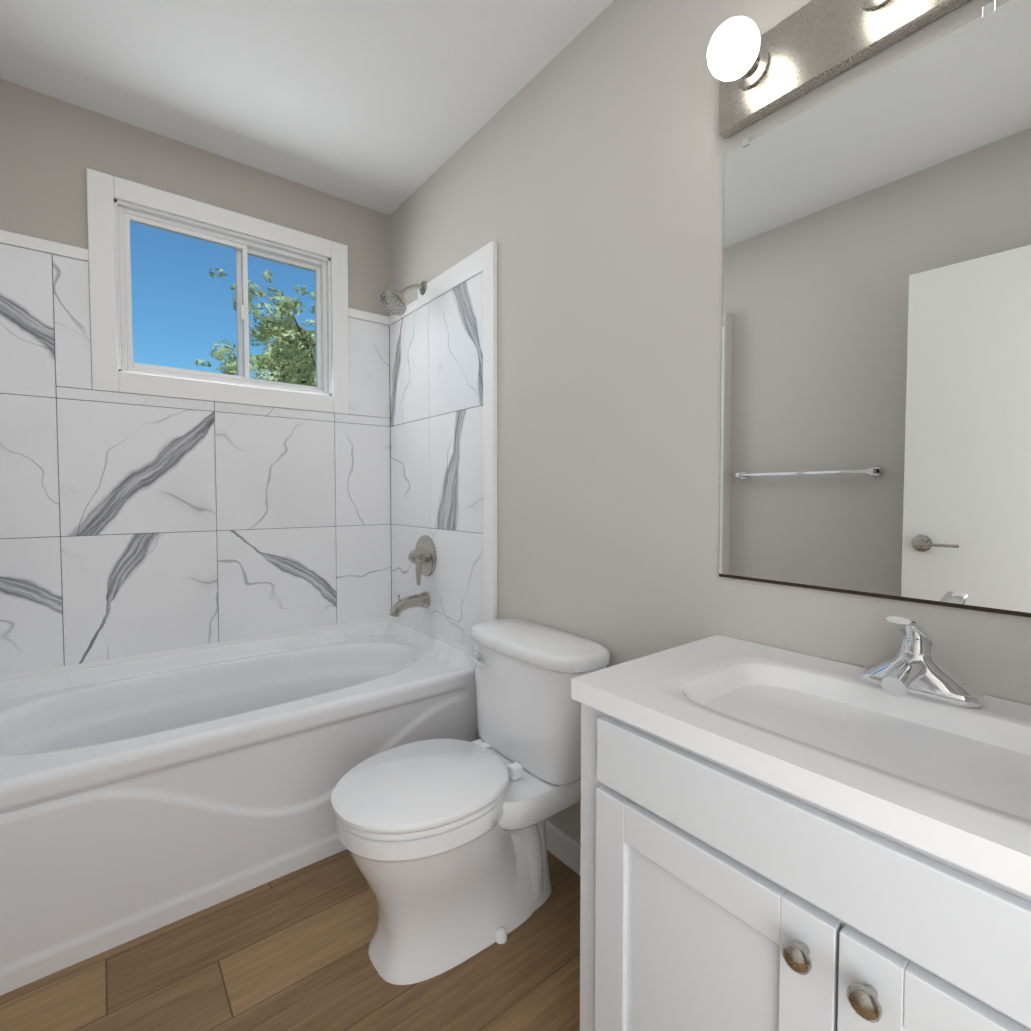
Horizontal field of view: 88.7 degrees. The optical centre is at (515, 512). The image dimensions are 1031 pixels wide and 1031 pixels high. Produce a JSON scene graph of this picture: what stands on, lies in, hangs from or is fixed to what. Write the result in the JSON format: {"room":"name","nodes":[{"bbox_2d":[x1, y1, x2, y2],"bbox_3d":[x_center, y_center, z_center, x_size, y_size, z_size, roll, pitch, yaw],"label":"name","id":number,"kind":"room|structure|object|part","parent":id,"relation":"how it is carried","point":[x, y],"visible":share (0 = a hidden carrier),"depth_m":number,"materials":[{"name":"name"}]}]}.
{"room":"bathroom","nodes":[
{"label":"bathroom","id":0,"kind":"room"},
{"bbox_2d":[0,79,390,357],"bbox_3d":[-1.240,-0.970,2.136,1.520,0.900,0.120,-2,3,-38],"label":"wall","id":1,"kind":"structure","parent":0,"point":[50,139],"depth_m":1.92,"materials":[{"name":"beige paint"}]},
{"bbox_2d":[0,230,88,261],"bbox_3d":[-1.644,-0.896,1.730,0.380,0.040,0.019,-2,3,-38],"label":"trim","id":2,"kind":"structure","parent":1,"relation":"attached to","point":[39,244],"depth_m":1.77,"materials":[{"name":"white"}]},
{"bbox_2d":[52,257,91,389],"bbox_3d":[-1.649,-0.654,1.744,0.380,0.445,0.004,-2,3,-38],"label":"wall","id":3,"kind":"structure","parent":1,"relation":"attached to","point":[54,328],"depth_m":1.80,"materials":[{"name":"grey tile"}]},
{"bbox_2d":[0,243,55,397],"bbox_3d":[-1.679,-0.633,1.714,0.269,0.483,0.008,-2,3,-38],"label":"tile","id":4,"kind":"structure","parent":3,"relation":"attached to","point":[27,357],"depth_m":1.75,"materials":[{"name":"tile"}]},
{"bbox_2d":[52,254,91,389],"bbox_3d":[-1.534,-0.657,1.827,0.095,0.443,0.008,-2,3,-38],"label":"tile","id":5,"kind":"structure","parent":3,"relation":"attached to","point":[72,320],"depth_m":1.82,"materials":[{"name":"tile"}]},
{"bbox_2d":[86,168,348,413],"bbox_3d":[-1.148,-0.828,2.157,0.925,0.765,0.068,-2,3,-38],"label":"window frame","id":6,"kind":"structure","parent":1,"relation":"in","point":[102,270],"depth_m":2.02,"materials":[{"name":"white"}]},
{"bbox_3d":[-1.133,-1.172,2.126,0.775,0.075,0.018,-2,3,-38],"label":"window casing trim","id":7,"kind":"part","parent":6,"relation":"part of","materials":[{"name":"white wood"}]},
{"bbox_3d":[-1.153,-1.131,2.153,0.775,0.010,0.052,-2,3,-38],"label":"window jamb","id":8,"kind":"part","parent":6,"relation":"part of","materials":[{"name":"white plastic"}]},
{"bbox_2d":[117,206,327,393],"bbox_3d":[-1.168,-0.829,2.182,0.755,0.595,0.064,-2,3,-38],"label":"window","id":9,"kind":"structure","parent":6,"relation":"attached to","point":[127,216],"depth_m":2.18,"materials":[{"name":"white plastic"}]},
{"bbox_2d":[348,308,389,325],"bbox_3d":[-0.685,-0.922,2.487,0.215,0.040,0.019,-2,3,-38],"label":"trim","id":10,"kind":"structure","parent":1,"relation":"attached to","point":[367,316],"depth_m":2.47,"materials":[{"name":"white tile"}]},
{"bbox_2d":[0,849,579,1030],"bbox_3d":[-0.098,1.161,0.702,1.835,0.060,3.900,-2,3,-38],"label":"floor","id":11,"kind":"structure","parent":0,"point":[288,952],"depth_m":1.26,"materials":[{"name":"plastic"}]},
{"bbox_2d":[0,620,476,995],"bbox_3d":[-0.970,0.821,1.855,1.514,0.540,0.747,-2,3,-38],"label":"bathtub","id":12,"kind":"object","parent":11,"relation":"on","point":[139,797],"visible":0.94,"depth_m":1.56,"materials":[{"name":"white plastic"}]},
{"bbox_2d":[331,619,609,984],"bbox_3d":[-0.137,0.738,1.441,0.710,0.734,0.504,-2,3,-38],"label":"toilet","id":13,"kind":"object","parent":11,"relation":"on","point":[443,841],"visible":1,"depth_m":1.36,"materials":[{"name":"white ceramic"}]},
{"bbox_2d":[571,635,1030,1030],"bbox_3d":[0.539,0.715,0.756,0.501,0.828,0.853,-2,3,-38],"label":"bathroom vanity","id":14,"kind":"object","parent":11,"relation":"on","point":[774,839],"visible":1,"depth_m":0.71,"materials":[{"name":"white paint"}]},
{"bbox_2d":[859,616,983,707],"bbox_3d":[0.629,0.227,0.842,0.150,0.139,0.164,-2,3,-38],"label":"faucet","id":15,"kind":"object","parent":14,"relation":"on","point":[915,667],"visible":1,"depth_m":0.84,"materials":[{"name":"silver metal"}]},
{"bbox_2d":[0,0,613,214],"bbox_3d":[-0.098,-1.408,0.613,1.835,0.080,3.900,-2,3,-38],"label":"ceiling","id":16,"kind":"structure","parent":0,"point":[388,107],"depth_m":1.67,"materials":[{"name":"white paint"}]},
{"bbox_2d":[390,0,1030,843],"bbox_3d":[0.575,-0.137,1.189,0.120,2.500,3.900,-2,3,-38],"label":"wall","id":17,"kind":"structure","parent":0,"point":[578,178],"depth_m":1.43,"materials":[{"name":"grey paint"}]},
{"bbox_2d":[380,281,426,315],"bbox_3d":[-0.460,-0.906,2.190,0.198,0.171,0.114,-2,3,-38],"label":"shower head","id":18,"kind":"object","parent":17,"relation":"attached to","point":[393,301],"visible":1,"depth_m":2.16},
{"bbox_2d":[389,299,418,324],"bbox_3d":[-0.510,-0.920,2.425,0.019,0.040,0.296,-2,3,-38],"label":"trim","id":19,"kind":"structure","parent":17,"relation":"attached to","point":[412,307],"depth_m":2.38,"materials":[{"name":"white tile"}]},
{"bbox_2d":[391,406,482,533],"bbox_3d":[-0.357,0.091,2.277,0.004,1.970,0.810,-2,3,-38],"label":"wall","id":20,"kind":"structure","parent":17,"relation":"attached to","point":[435,528],"depth_m":2.22,"materials":[{"name":"grey"}]},
{"bbox_2d":[390,418,429,527],"bbox_3d":[-0.486,-0.177,2.422,0.008,0.473,0.383,-2,3,-38],"label":"tile","id":21,"kind":"structure","parent":20,"relation":"attached to","point":[410,473],"depth_m":2.40,"materials":[{"name":"tile"}]},
{"bbox_2d":[390,303,429,425],"bbox_3d":[-0.486,-0.657,2.405,0.008,0.483,0.383,-2,3,-38],"label":"tile","id":22,"kind":"structure","parent":20,"relation":"attached to","point":[409,367],"depth_m":2.39,"materials":[{"name":"tile"}]},
{"bbox_2d":[391,524,430,631],"bbox_3d":[-0.486,0.287,2.438,0.008,0.452,0.383,-2,3,-38],"label":"tile","id":23,"kind":"structure","parent":20,"relation":"attached to","point":[404,539],"depth_m":2.45,"materials":[{"name":"tile"}]},
{"bbox_2d":[389,591,430,616],"bbox_3d":[-0.458,0.391,2.259,0.172,0.092,0.072,-2,3,-38],"label":"tub spout","id":24,"kind":"object","parent":23,"relation":"attached to","point":[422,600],"visible":1,"depth_m":2.24,"materials":[{"name":"silver metal"}]},
{"bbox_2d":[408,535,436,584],"bbox_3d":[-0.422,0.200,2.280,0.082,0.205,0.180,-2,3,-38],"label":"shower valve","id":25,"kind":"object","parent":20,"relation":"attached to","point":[422,556],"visible":1,"depth_m":2.25,"materials":[{"name":"silver metal"}]},
{"bbox_2d":[392,616,474,668],"bbox_3d":[-0.374,0.553,2.308,0.012,0.072,0.741,-2,3,-38],"label":"bathtub rim","id":26,"kind":"structure","parent":20,"relation":"attached to","point":[468,652],"depth_m":2.19,"materials":[{"name":"white"}]},
{"bbox_2d":[429,405,482,532],"bbox_3d":[-0.239,-0.166,2.109,0.008,0.473,0.411,-2,3,-38],"label":"tile","id":27,"kind":"structure","parent":20,"relation":"attached to","point":[456,470],"depth_m":2.09,"materials":[{"name":"tile"}]},
{"bbox_2d":[429,272,482,416],"bbox_3d":[-0.239,-0.646,2.092,0.008,0.483,0.411,-2,3,-38],"label":"tile","id":28,"kind":"structure","parent":20,"relation":"attached to","point":[455,349],"depth_m":2.08,"materials":[{"name":"tile"}]},
{"bbox_2d":[430,528,483,649],"bbox_3d":[-0.239,0.298,2.125,0.008,0.452,0.411,-2,3,-38],"label":"tile","id":29,"kind":"structure","parent":20,"relation":"attached to","point":[456,597],"depth_m":2.11,"materials":[{"name":"tile"}]},
{"bbox_2d":[418,241,496,307],"bbox_3d":[-0.246,-0.929,2.088,0.019,0.082,0.559,-2,3,-38],"label":"trim","id":30,"kind":"structure","parent":17,"relation":"attached to","point":[479,261],"depth_m":2.03,"materials":[{"name":"white"}]},
{"bbox_2d":[483,264,496,621],"bbox_3d":[-0.092,0.103,1.930,0.019,1.970,0.064,-2,3,-38],"label":"trim","id":31,"kind":"structure","parent":17,"relation":"attached to","point":[490,437],"depth_m":1.91,"materials":[{"name":"white tile"}]},
{"bbox_2d":[545,820,580,874],"bbox_3d":[0.201,1.055,1.597,0.012,0.090,0.869,-2,3,-38],"label":"baseboard","id":32,"kind":"structure","parent":17,"relation":"attached to","point":[563,847],"depth_m":1.65,"materials":[{"name":"white wood"}]},
{"bbox_2d":[707,0,969,138],"bbox_3d":[0.652,-0.908,0.841,0.154,0.155,0.769,-2,3,-38],"label":"sconce","id":33,"kind":"object","parent":17,"relation":"attached to","point":[811,45],"visible":0.98,"depth_m":1.02,"materials":[{"name":"silver metal"}]},
{"bbox_2d":[719,0,1030,617],"bbox_3d":[0.731,-0.324,0.878,0.008,0.966,0.836,-2,3,-38],"label":"mirror","id":34,"kind":"object","parent":17,"relation":"attached to","point":[876,390],"visible":1,"depth_m":0.95,"materials":[{"name":"silver mirror"}]},
{"bbox_3d":[-1.240,0.279,2.179,1.520,1.600,0.120,-2,3,-38],"label":"wall","id":35,"kind":"structure","parent":0,"visible":0},
{"bbox_2d":[0,392,391,665],"bbox_3d":[-1.202,0.069,2.123,1.520,1.025,0.004,-2,3,-38],"label":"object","id":36,"kind":"structure","parent":35,"relation":"attached to","point":[60,536],"depth_m":2.03,"materials":[{"name":"grey"}]},
{"bbox_2d":[0,393,59,537],"bbox_3d":[-1.679,-0.153,1.730,0.269,0.473,0.008,-2,3,-38],"label":"tile","id":37,"kind":"structure","parent":36,"relation":"attached to","point":[29,494],"depth_m":1.76,"materials":[{"name":"tile"}]},
{"bbox_2d":[0,537,63,675],"bbox_3d":[-1.679,0.311,1.746,0.269,0.452,0.008,-2,3,-38],"label":"tile","id":38,"kind":"structure","parent":36,"relation":"attached to","point":[31,627],"depth_m":1.78,"materials":[{"name":"stone"}]},
{"bbox_2d":[57,398,215,535],"bbox_3d":[-1.386,-0.161,1.962,0.473,0.473,0.008,-2,3,-38],"label":"tile","id":39,"kind":"structure","parent":36,"relation":"attached to","point":[127,469],"depth_m":1.94,"materials":[{"name":"tile"}]},
{"bbox_2d":[61,531,218,665],"bbox_3d":[-1.386,0.303,1.978,0.473,0.452,0.008,-2,3,-38],"label":"tile","id":40,"kind":"structure","parent":36,"relation":"attached to","point":[125,595],"depth_m":1.96,"materials":[{"name":"tile"}]},
{"bbox_2d":[56,387,389,425],"bbox_3d":[-1.092,-0.426,2.185,1.223,0.038,0.008,-2,3,-38],"label":"tile","id":41,"kind":"object","parent":36,"relation":"attached to","point":[106,396],"depth_m":2.08,"materials":[{"name":"tile"}]},
{"bbox_2d":[348,317,389,417],"bbox_3d":[-0.691,-0.680,2.493,0.201,0.443,0.008,-2,3,-38],"label":"tile","id":42,"kind":"structure","parent":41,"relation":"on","point":[369,386],"depth_m":2.49,"materials":[{"name":"tile"}]},
{"bbox_2d":[214,412,334,529],"bbox_3d":[-1.012,-0.171,2.257,0.477,0.473,0.008,-2,3,-38],"label":"tile","id":43,"kind":"structure","parent":36,"relation":"attached to","point":[275,472],"depth_m":2.24,"materials":[{"name":"tile"}]},
{"bbox_2d":[217,526,336,641],"bbox_3d":[-1.012,0.293,2.273,0.477,0.452,0.008,-2,3,-38],"label":"tile","id":44,"kind":"structure","parent":36,"relation":"attached to","point":[275,581],"depth_m":2.25,"materials":[{"name":"tile"}]},
{"bbox_2d":[334,422,390,525],"bbox_3d":[-0.717,-0.179,2.489,0.269,0.473,0.008,-2,3,-38],"label":"tile","id":45,"kind":"structure","parent":36,"relation":"attached to","point":[362,474],"depth_m":2.48,"materials":[{"name":"tile"}]},
{"bbox_2d":[336,524,390,623],"bbox_3d":[-0.717,0.285,2.505,0.269,0.452,0.008,-2,3,-38],"label":"tile","id":46,"kind":"structure","parent":36,"relation":"attached to","point":[363,572],"depth_m":2.50,"materials":[{"name":"tile"}]},
{"bbox_2d":[348,326,389,417],"bbox_3d":[-0.690,-0.680,2.502,0.215,0.445,0.004,-2,3,-38],"label":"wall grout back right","id":47,"kind":"structure","parent":36,"relation":"on","point":[389,362],"depth_m":2.56,"materials":[{"name":"grey"}]},
{"bbox_2d":[0,616,391,680],"bbox_3d":[-1.199,0.559,2.136,1.520,0.072,0.012,-2,3,-38],"label":"bathtub rim","id":48,"kind":"structure","parent":35,"relation":"attached to","point":[104,662],"depth_m":2.04,"materials":[{"name":"white"}]},
{"bbox_2d":[118,369,331,395],"bbox_3d":[-1.153,-0.526,2.174,0.775,0.010,0.052,-2,3,-38],"label":"window sill","id":49,"kind":"structure","parent":35,"relation":"on","point":[130,371],"depth_m":2.11,"materials":[{"name":"white"}]},
{"label":"outside","id":50,"kind":"structure","parent":0,"visible":0},
{"bbox_3d":[-20.434,0.834,25.287,60.000,0.100,59.870,-2,3,-38],"label":"ground","id":51,"kind":"structure","parent":50,"visible":0},
{"bbox_2d":[193,268,315,386],"bbox_3d":[-3.435,-1.594,11.052,6.925,5.763,5.454,-2,3,-38],"label":"tree","id":52,"kind":"object","parent":51,"relation":"on","point":[280,352],"depth_m":9.36,"materials":[{"name":"green plant"}]}
]}

